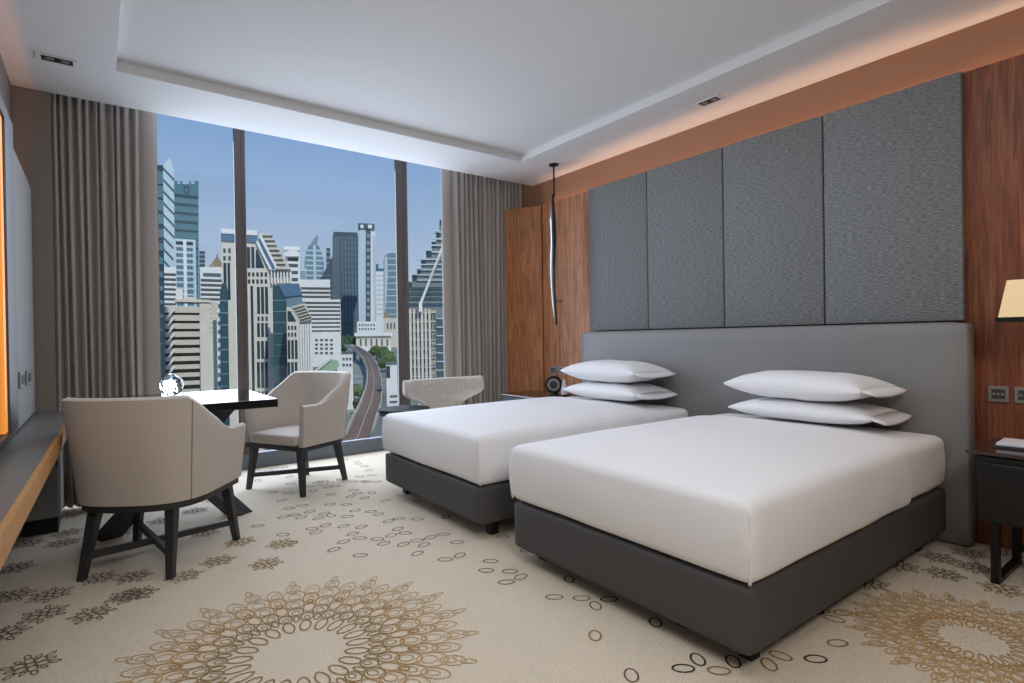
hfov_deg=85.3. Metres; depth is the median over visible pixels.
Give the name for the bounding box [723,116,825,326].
wall panel
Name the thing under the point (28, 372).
wall socket
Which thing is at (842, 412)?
pillow
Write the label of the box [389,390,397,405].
house
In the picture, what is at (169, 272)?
office building
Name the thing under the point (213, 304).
apartment block
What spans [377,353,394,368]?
tree
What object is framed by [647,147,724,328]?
wall panel
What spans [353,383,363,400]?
tree
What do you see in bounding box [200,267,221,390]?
office building
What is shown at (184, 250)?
apartment tower
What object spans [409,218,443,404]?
skyscraper
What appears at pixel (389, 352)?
tree
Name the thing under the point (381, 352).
tree
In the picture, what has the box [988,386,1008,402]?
wall switch
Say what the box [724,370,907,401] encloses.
pillow
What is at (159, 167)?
office building
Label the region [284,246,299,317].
office building
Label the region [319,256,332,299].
office building
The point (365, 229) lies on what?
residential tower
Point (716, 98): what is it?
recessed light
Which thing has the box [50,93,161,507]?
curtain
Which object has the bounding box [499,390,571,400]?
nightstand
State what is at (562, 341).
wood wall panel
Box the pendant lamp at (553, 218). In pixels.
[549,163,561,324]
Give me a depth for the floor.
2.23 m
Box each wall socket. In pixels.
[19,371,24,387]
[25,369,30,385]
[550,366,556,373]
[558,366,565,374]
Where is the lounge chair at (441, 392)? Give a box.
[403,375,483,408]
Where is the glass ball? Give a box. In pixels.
[159,374,183,395]
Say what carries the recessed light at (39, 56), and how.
in the ceiling
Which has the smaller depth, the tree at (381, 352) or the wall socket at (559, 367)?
the wall socket at (559, 367)
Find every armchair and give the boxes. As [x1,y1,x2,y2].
[61,395,245,581]
[240,371,350,497]
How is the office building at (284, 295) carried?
on the ground
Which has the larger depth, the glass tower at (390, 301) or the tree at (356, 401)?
the glass tower at (390, 301)
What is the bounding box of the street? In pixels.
[374,379,386,436]
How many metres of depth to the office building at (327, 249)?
1558.95 m
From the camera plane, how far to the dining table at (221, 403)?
3.42 m
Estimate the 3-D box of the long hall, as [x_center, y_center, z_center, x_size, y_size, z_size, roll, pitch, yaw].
[-176.508,2.931,709.410,46.520,27.999,28.000,-1,0,-14]
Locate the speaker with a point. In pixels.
(553, 384)
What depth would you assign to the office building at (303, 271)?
999.92 m
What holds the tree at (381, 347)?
on the ground
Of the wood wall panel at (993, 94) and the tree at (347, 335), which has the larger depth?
the tree at (347, 335)
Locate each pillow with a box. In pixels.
[560,360,675,382]
[563,381,677,400]
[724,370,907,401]
[728,397,911,425]
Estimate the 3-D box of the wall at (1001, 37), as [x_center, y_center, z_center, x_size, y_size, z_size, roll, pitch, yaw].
[2.376,-0.564,3.159,0.200,3.220,9.030,-1,0,-37]
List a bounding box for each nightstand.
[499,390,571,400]
[965,438,1023,584]
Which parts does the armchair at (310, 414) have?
leg, seat, seat frame, leg, leg, leg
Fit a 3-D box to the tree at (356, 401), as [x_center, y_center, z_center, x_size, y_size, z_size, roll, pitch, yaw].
[-86.627,36.755,315.800,7.852,10.331,8.901,-1,0,-23]
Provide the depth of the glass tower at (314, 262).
1399.14 m
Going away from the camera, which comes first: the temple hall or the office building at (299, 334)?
the office building at (299, 334)
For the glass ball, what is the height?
0.148 m
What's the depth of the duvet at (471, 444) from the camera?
3.45 m
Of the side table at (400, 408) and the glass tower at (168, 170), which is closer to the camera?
the side table at (400, 408)
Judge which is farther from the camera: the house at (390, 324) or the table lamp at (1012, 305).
the house at (390, 324)
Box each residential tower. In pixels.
[358,223,374,321]
[371,231,375,321]
[376,264,383,332]
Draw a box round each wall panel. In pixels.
[0,149,35,447]
[505,205,544,391]
[542,191,597,396]
[588,171,648,330]
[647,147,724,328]
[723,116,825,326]
[823,72,965,323]
[953,54,1023,552]
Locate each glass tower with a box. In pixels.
[163,159,173,266]
[174,181,198,306]
[304,234,323,279]
[332,232,358,336]
[383,253,396,317]
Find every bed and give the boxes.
[382,396,687,534]
[509,413,945,661]
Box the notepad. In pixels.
[993,438,1023,450]
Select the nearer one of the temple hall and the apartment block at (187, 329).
the apartment block at (187, 329)
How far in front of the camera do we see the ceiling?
3.28 m
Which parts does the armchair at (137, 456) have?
leg, leg, seat frame, leg, leg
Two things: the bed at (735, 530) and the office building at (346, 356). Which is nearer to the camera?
the bed at (735, 530)
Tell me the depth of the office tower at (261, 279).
203.34 m
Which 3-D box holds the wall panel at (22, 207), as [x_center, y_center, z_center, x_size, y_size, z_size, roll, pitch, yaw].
[-1.907,-0.267,1.988,0.030,1.390,3.663,-1,0,-37]
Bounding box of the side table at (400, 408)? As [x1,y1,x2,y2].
[378,405,429,413]
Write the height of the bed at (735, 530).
0.620 m
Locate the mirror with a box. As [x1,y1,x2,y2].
[0,94,18,446]
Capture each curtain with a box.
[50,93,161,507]
[441,168,521,404]
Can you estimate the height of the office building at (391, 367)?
31.207 m
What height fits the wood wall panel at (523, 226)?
2.455 m
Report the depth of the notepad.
2.49 m
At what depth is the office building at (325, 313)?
261.87 m
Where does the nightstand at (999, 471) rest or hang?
on the floor
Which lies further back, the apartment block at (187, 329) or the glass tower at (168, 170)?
the glass tower at (168, 170)
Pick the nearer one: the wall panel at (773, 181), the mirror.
the mirror
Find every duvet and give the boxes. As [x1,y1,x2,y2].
[382,397,643,484]
[509,415,911,582]
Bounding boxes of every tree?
[341,334,350,339]
[341,341,349,350]
[350,336,355,344]
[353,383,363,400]
[353,397,360,409]
[368,345,379,359]
[377,349,388,357]
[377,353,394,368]
[378,346,387,352]
[384,351,396,360]
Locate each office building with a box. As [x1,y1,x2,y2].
[157,165,164,393]
[164,267,175,306]
[199,251,204,299]
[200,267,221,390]
[220,283,229,425]
[273,283,302,387]
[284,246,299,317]
[287,303,312,376]
[298,280,340,370]
[300,268,306,279]
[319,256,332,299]
[326,248,329,266]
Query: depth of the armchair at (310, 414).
4.21 m
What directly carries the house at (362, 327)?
on the ground
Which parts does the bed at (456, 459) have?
leg, mattress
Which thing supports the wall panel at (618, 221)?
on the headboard
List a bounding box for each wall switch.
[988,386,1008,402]
[1014,387,1023,402]
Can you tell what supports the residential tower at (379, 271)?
on the ground
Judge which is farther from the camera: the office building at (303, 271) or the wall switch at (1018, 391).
the office building at (303, 271)
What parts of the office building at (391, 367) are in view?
dark glass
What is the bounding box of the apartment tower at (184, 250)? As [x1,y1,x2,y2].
[173,238,196,306]
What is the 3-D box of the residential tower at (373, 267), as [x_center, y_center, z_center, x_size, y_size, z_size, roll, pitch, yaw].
[-266.834,-102.146,1066.427,11.564,217.589,14.300,-1,0,-14]
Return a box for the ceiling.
[0,0,1023,185]
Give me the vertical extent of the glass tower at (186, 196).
202.050 m
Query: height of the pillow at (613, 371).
0.171 m
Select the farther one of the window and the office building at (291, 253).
the office building at (291, 253)
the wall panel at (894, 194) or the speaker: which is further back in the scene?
the speaker
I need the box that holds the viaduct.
[343,344,381,440]
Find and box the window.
[233,128,410,469]
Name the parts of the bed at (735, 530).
leg, mattress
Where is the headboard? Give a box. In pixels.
[581,322,975,545]
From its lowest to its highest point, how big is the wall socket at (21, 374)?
0.080 m
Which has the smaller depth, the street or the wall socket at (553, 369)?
the wall socket at (553, 369)
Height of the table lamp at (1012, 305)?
0.752 m
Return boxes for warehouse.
[313,359,338,370]
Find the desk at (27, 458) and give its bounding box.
[0,411,66,569]
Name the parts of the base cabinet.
door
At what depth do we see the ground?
502.73 m
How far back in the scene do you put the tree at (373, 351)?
628.49 m
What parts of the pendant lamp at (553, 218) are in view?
glass, rod, stem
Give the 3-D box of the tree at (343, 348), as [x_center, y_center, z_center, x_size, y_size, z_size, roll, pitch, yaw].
[-211.681,7.949,699.835,13.253,17.436,15.023,-1,0,30]
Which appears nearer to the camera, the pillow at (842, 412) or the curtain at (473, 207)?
the pillow at (842, 412)
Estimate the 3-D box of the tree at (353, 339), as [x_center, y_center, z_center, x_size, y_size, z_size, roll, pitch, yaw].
[-243.223,1.066,854.717,16.104,18.367,15.571,-1,0,-34]
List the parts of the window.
sill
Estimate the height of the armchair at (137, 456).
0.857 m
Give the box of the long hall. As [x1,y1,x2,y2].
[354,332,392,354]
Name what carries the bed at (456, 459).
on the floor
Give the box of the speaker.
[545,376,566,393]
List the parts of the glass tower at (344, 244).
dark glass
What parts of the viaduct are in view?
rail, rail, rail, rail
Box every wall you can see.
[0,54,56,412]
[522,7,1023,388]
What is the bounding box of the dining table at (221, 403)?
[97,389,277,541]
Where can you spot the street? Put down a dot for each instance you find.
(378, 430)
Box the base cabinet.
[22,448,63,536]
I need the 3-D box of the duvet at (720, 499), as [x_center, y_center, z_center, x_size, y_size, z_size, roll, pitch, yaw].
[0.974,0.612,2.699,1.535,0.323,1.301,-1,0,-37]
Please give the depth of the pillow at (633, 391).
4.17 m
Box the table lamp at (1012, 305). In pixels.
[995,279,1023,321]
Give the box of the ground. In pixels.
[345,347,397,436]
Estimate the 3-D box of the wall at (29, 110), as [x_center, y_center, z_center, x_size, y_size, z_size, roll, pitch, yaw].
[-1.008,-0.498,0.643,0.384,3.220,9.030,-1,0,-37]
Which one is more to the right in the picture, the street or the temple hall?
the street
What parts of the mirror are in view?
glass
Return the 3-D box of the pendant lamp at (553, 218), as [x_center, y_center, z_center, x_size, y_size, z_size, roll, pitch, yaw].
[0.410,-0.897,5.124,0.088,1.485,0.154,-1,0,-37]
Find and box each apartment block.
[164,289,211,392]
[211,302,217,390]
[217,301,220,389]
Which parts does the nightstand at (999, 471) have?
drawer, pull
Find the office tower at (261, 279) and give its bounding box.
[221,228,291,450]
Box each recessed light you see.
[35,52,77,67]
[694,94,725,107]
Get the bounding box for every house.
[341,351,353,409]
[357,322,375,332]
[383,311,396,346]
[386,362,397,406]
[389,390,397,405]
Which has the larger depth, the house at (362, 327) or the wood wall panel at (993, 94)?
the house at (362, 327)
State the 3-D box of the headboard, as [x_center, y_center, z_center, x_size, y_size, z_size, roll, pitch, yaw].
[1.510,0.480,3.962,0.125,1.150,2.818,-1,0,-37]
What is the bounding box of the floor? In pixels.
[0,450,1023,682]
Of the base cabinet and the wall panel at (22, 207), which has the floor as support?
the base cabinet
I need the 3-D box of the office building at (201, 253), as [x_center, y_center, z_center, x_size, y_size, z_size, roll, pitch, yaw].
[-394.783,-47.135,707.872,8.221,134.286,18.400,-1,0,-29]
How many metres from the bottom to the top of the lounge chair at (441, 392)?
0.766 m
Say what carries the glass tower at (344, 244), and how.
on the ground
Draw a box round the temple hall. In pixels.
[209,255,221,266]

